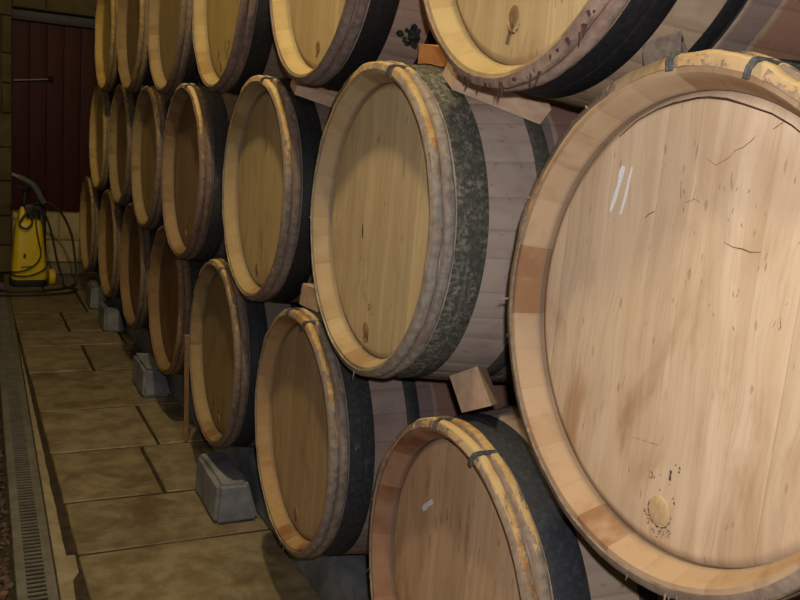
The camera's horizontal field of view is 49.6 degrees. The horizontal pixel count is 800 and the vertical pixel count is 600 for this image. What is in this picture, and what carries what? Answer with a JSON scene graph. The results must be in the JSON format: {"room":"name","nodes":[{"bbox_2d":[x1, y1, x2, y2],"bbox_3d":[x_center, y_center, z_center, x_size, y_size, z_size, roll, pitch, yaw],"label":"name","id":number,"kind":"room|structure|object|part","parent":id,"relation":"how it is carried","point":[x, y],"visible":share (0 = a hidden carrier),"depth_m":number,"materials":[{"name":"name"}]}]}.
{"room":"wine cellar","nodes":[
{"label":"wine cellar","id":0,"kind":"room"},
{"bbox_2d":[0,0,96,271],"bbox_3d":[-3.039,-1.889,6.189,3.400,3.380,0.328,-1,12,-27],"label":"wall","id":1,"kind":"structure","parent":0,"point":[78,8],"depth_m":6.27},
{"bbox_2d":[12,209,81,261],"bbox_3d":[-2.299,-0.511,6.906,1.460,0.378,0.317,-1,12,-27],"label":"trim","id":2,"kind":"structure","parent":1,"relation":"attached to","point":[62,238],"depth_m":6.60,"materials":[{"name":"stone"}]},
{"bbox_2d":[12,8,97,211],"bbox_3d":[-2.165,-1.393,6.696,1.538,1.443,0.096,-1,12,-27],"label":"door","id":3,"kind":"structure","parent":1,"relation":"in","point":[54,78],"depth_m":6.46,"materials":[{"name":"red wood"}]},
{"bbox_2d":[46,262,95,273],"bbox_3d":[-2.312,-0.277,6.936,1.460,0.087,0.350,-1,12,-27],"label":"trim","id":4,"kind":"structure","parent":1,"relation":"attached to","point":[66,267],"depth_m":6.63,"materials":[{"name":"beige tile"}]},
{"bbox_2d":[0,272,321,599],"bbox_3d":[-1.177,0.725,2.615,3.400,0.062,9.300,-1,12,-27],"label":"floor","id":5,"kind":"structure","parent":0,"point":[128,519],"depth_m":3.01,"materials":[{"name":"stone"}]},
{"bbox_2d":[0,416,13,599],"bbox_3d":[-1.884,0.529,3.184,0.778,0.023,4.624,0,12,-26],"label":"gravel","id":6,"kind":"object","parent":5,"relation":"on","point":[5,579],"visible":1,"depth_m":2.48,"materials":[{"name":"brown gravel"}]},
{"bbox_2d":[0,280,60,599],"bbox_3d":[-1.449,0.558,3.297,0.108,0.034,6.600,0,12,-26],"label":"floor drain","id":7,"kind":"object","parent":5,"relation":"in","point":[8,333],"visible":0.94,"depth_m":2.99,"materials":[{"name":"grey metal"}]},
{"bbox_2d":[0,187,76,295],"bbox_3d":[-2.561,-0.416,5.888,0.732,0.696,0.523,-2,13,-31],"label":"washer","id":8,"kind":"object","parent":5,"relation":"on","point":[28,266],"visible":1,"depth_m":6.00,"materials":[{"name":"yellow plastic"}]},
{"bbox_3d":[-2.596,-0.357,6.052,0.232,0.416,0.166,-2,13,-31],"label":"casing","id":9,"kind":"part","parent":8,"relation":"part of","materials":[{"name":"yellow plastic"}]},
{"bbox_2d":[11,172,46,203],"bbox_3d":[-2.534,-0.761,5.920,0.226,0.210,0.040,-1,13,-29],"label":"gun","id":10,"kind":"object","parent":8,"relation":"hanging from","point":[30,183],"visible":1,"depth_m":5.90,"materials":[{"name":"grey plastic"}]},
{"bbox_3d":[-2.565,-0.475,6.064,0.158,0.648,0.074,-2,13,-31],"label":"handle","id":11,"kind":"part","parent":8,"relation":"part of","materials":[{"name":"black plastic"}]},
{"bbox_2d":[85,280,105,309],"bbox_3d":[-1.972,-0.036,5.635,0.114,0.148,0.264,-1,12,-27],"label":"concrete block","id":12,"kind":"object","parent":5,"relation":"on","point":[94,294],"visible":0.83,"depth_m":5.53,"materials":[{"name":"grey concrete"}]},
{"bbox_2d":[98,300,123,331],"bbox_3d":[-1.706,0.092,5.112,0.121,0.141,0.265,-1,12,-27],"label":"concrete block","id":13,"kind":"object","parent":5,"relation":"on","point":[109,317],"visible":1,"depth_m":5.01,"materials":[{"name":"grey concrete"}]},
{"bbox_2d":[132,353,169,397],"bbox_3d":[-1.165,0.347,4.052,0.131,0.138,0.292,-1,12,-27],"label":"concrete block","id":14,"kind":"object","parent":5,"relation":"on","point":[149,380],"visible":0.93,"depth_m":3.94,"materials":[{"name":"grey concrete"}]},
{"bbox_2d":[184,335,188,440],"bbox_3d":[-0.825,0.345,3.345,0.019,0.462,0.132,3,11,-8],"label":"wooden lath","id":15,"kind":"object","parent":5,"relation":"on","point":[186,337],"visible":0.97,"depth_m":3.33,"materials":[{"name":"brown wood"}]},
{"bbox_2d":[195,452,256,522],"bbox_3d":[-0.585,0.621,2.903,0.147,0.137,0.290,-1,12,-27],"label":"concrete block","id":16,"kind":"object","parent":5,"relation":"on","point":[224,490],"visible":1,"depth_m":2.80,"materials":[{"name":"grey concrete"}]},
{"bbox_2d":[96,272,370,599],"bbox_3d":[-0.828,0.430,3.730,0.157,0.156,5.652,-1,12,-27],"label":"rail","id":17,"kind":"object","parent":5,"relation":"on","point":[343,576],"visible":0.16,"depth_m":2.52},
{"bbox_2d":[79,176,104,271],"bbox_3d":[-1.671,-0.500,5.869,0.890,0.674,0.674,-1,12,-27],"label":"wine barrel","id":18,"kind":"object","parent":17,"relation":"on","point":[90,199],"visible":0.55,"depth_m":5.70,"materials":[{"name":"brown wood"}]},
{"bbox_2d":[98,189,126,297],"bbox_3d":[-1.304,-0.327,5.178,0.890,0.674,0.674,-1,12,-27],"label":"wine barrel","id":19,"kind":"object","parent":17,"relation":"on","point":[111,215],"visible":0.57,"depth_m":5.05,"materials":[{"name":"brown wood"}]},
{"bbox_2d":[89,85,114,190],"bbox_3d":[-1.439,-0.980,5.407,0.890,0.674,0.674,-1,12,-27],"label":"wine barrel","id":20,"kind":"object","parent":19,"relation":"on","point":[101,103],"visible":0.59,"depth_m":5.28,"materials":[{"name":"brown wood"}]},
{"bbox_2d":[119,203,157,328],"bbox_3d":[-0.947,-0.175,4.480,0.890,0.674,0.674,-1,12,-27],"label":"wine barrel","id":21,"kind":"object","parent":17,"relation":"on","point":[136,243],"visible":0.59,"depth_m":4.35,"materials":[{"name":"brown wood"}]},
{"bbox_2d":[108,84,138,205],"bbox_3d":[-1.083,-0.809,4.711,0.890,0.674,0.674,-1,12,-27],"label":"wine barrel","id":22,"kind":"object","parent":21,"relation":"on","point":[123,106],"visible":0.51,"depth_m":4.60,"materials":[{"name":"brown wood"}]},
{"bbox_2d":[95,0,121,91],"bbox_3d":[-1.219,-1.454,4.892,0.885,0.674,0.674,-1,12,-27],"label":"wine barrel","id":23,"kind":"object","parent":22,"relation":"on","point":[106,18],"visible":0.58,"depth_m":4.79,"materials":[{"name":"brown wood"}]},
{"bbox_2d":[148,225,207,374],"bbox_3d":[-0.593,-0.006,3.782,0.890,0.674,0.674,-1,12,-27],"label":"wine barrel","id":24,"kind":"object","parent":17,"relation":"on","point":[172,281],"visible":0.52,"depth_m":3.63,"materials":[{"name":"brown wood"}]},
{"bbox_2d":[131,86,173,229],"bbox_3d":[-0.743,-0.629,4.012,0.890,0.674,0.674,-1,12,-27],"label":"wine barrel","id":25,"kind":"object","parent":24,"relation":"on","point":[152,106],"visible":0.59,"depth_m":3.87,"materials":[{"name":"brown wood"}]},
{"bbox_2d":[117,0,153,92],"bbox_3d":[-0.865,-1.283,4.195,0.886,0.674,0.674,-1,12,-27],"label":"wine barrel","id":26,"kind":"object","parent":25,"relation":"on","point":[132,41],"visible":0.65,"depth_m":4.06,"materials":[{"name":"brown wood"}]},
{"bbox_2d":[189,258,308,447],"bbox_3d":[-0.243,0.174,3.081,0.890,0.674,0.674,-1,12,-26],"label":"wine barrel","id":27,"kind":"object","parent":17,"relation":"on","point":[228,330],"visible":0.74,"depth_m":2.84,"materials":[{"name":"brown wood"}]},
{"bbox_2d":[161,83,238,260],"bbox_3d":[-0.402,-0.461,3.300,0.890,0.674,0.674,-1,12,-27],"label":"wine barrel","id":28,"kind":"object","parent":27,"relation":"on","point":[198,118],"visible":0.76,"depth_m":3.03,"materials":[{"name":"brown wood"}]},
{"bbox_2d":[147,0,202,94],"bbox_3d":[-0.511,-1.109,3.499,0.885,0.674,0.674,-1,12,-27],"label":"wine barrel","id":29,"kind":"object","parent":28,"relation":"on","point":[172,60],"visible":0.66,"depth_m":3.33,"materials":[{"name":"brown wood"}]},
{"bbox_2d":[255,307,516,557],"bbox_3d":[0.109,0.333,2.389,0.890,0.674,0.674,0,12,-25],"label":"wine barrel","id":30,"kind":"object","parent":17,"relation":"on","point":[323,436],"visible":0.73,"depth_m":2.09,"materials":[{"name":"brown wood"}]},
{"bbox_2d":[222,75,331,302],"bbox_3d":[-0.028,-0.311,2.615,0.890,0.674,0.674,0,12,-26],"label":"wine barrel","id":31,"kind":"object","parent":30,"relation":"on","point":[274,135],"visible":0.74,"depth_m":2.37,"materials":[{"name":"brown wood"}]},
{"bbox_2d":[192,0,289,94],"bbox_3d":[-0.164,-0.949,2.798,0.890,0.674,0.674,-1,12,-26],"label":"wine barrel","id":32,"kind":"object","parent":31,"relation":"on","point":[233,41],"visible":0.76,"depth_m":2.56,"materials":[{"name":"brown wood"}]},
{"bbox_2d":[290,79,339,106],"bbox_3d":[-0.207,-0.534,2.238,0.169,0.087,0.049,6,11,4],"label":"slip","id":33,"kind":"object","parent":31,"relation":"on","point":[320,94],"visible":0.57,"depth_m":2.22,"materials":[{"name":"brown wood"}]},
{"bbox_2d":[299,283,318,311],"bbox_3d":[-0.182,-0.007,2.241,0.114,0.063,0.135,-1,12,-27],"label":"wedge","id":34,"kind":"object","parent":30,"relation":"on","point":[308,299],"visible":0.22,"depth_m":2.22,"materials":[{"name":"brown wood"}]},
{"bbox_2d":[308,61,583,381],"bbox_3d":[0.318,-0.158,1.918,0.890,0.674,0.674,0,12,-26],"label":"wine barrel","id":35,"kind":"object","parent":30,"relation":"on","point":[422,186],"visible":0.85,"depth_m":1.61,"materials":[{"name":"brown wood"}]},
{"bbox_2d":[269,0,437,89],"bbox_3d":[0.197,-0.799,2.102,0.885,0.674,0.674,0,12,-25],"label":"wine barrel","id":36,"kind":"object","parent":35,"relation":"on","point":[317,42],"depth_m":1.84,"materials":[{"name":"brown wood"}]},
{"bbox_3d":[0.021,-0.541,1.773,0.041,0.051,0.078,-1,12,-27],"label":"mould fluff","id":37,"kind":"part","parent":36,"relation":"part of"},
{"bbox_2d":[418,44,446,66],"bbox_3d":[0.128,-0.476,1.692,0.132,0.055,0.146,-1,12,-27],"label":"wedge","id":38,"kind":"object","parent":35,"relation":"on","point":[428,53],"visible":0.24,"depth_m":1.68,"materials":[{"name":"orange wood"}]},
{"bbox_2d":[442,61,550,123],"bbox_3d":[0.172,-0.376,1.548,0.202,0.108,0.053,6,11,7],"label":"slip","id":39,"kind":"object","parent":35,"relation":"on","point":[535,109],"visible":0.57,"depth_m":1.54,"materials":[{"name":"brown wood"}]},
{"bbox_2d":[366,404,799,599],"bbox_3d":[0.458,0.519,1.681,0.890,0.674,0.674,0,12,-24],"label":"wine barrel","id":40,"kind":"object","parent":17,"relation":"on","point":[463,507],"visible":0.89,"depth_m":1.45,"materials":[{"name":"brown wood"}]},
{"bbox_2d":[450,366,498,412],"bbox_3d":[0.136,0.159,1.563,0.070,0.114,0.219,-1,12,-27],"label":"wedge","id":41,"kind":"object","parent":40,"relation":"on","point":[474,389],"visible":1,"depth_m":1.51,"materials":[{"name":"brown wood"}]},
{"bbox_2d":[500,49,799,599],"bbox_3d":[0.686,0.029,1.202,0.892,0.674,0.675,-1,12,-27],"label":"wine barrel","id":42,"kind":"object","parent":40,"relation":"on","point":[653,307],"visible":1,"depth_m":1.03,"materials":[{"name":"brown wood"}]},
{"bbox_2d":[422,0,799,108],"bbox_3d":[0.557,-0.614,1.389,0.889,0.674,0.676,0,12,-25],"label":"wine barrel","id":43,"kind":"object","parent":42,"relation":"on","point":[567,52],"visible":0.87,"depth_m":1.16,"materials":[{"name":"brown wood"}]},
{"bbox_2d":[642,31,687,65],"bbox_3d":[0.352,-0.311,1.143,0.056,0.071,0.160,10,12,23],"label":"wedge","id":44,"kind":"object","parent":42,"relation":"on","point":[658,48],"visible":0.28,"depth_m":1.09,"materials":[{"name":"grey wood"}]}
]}

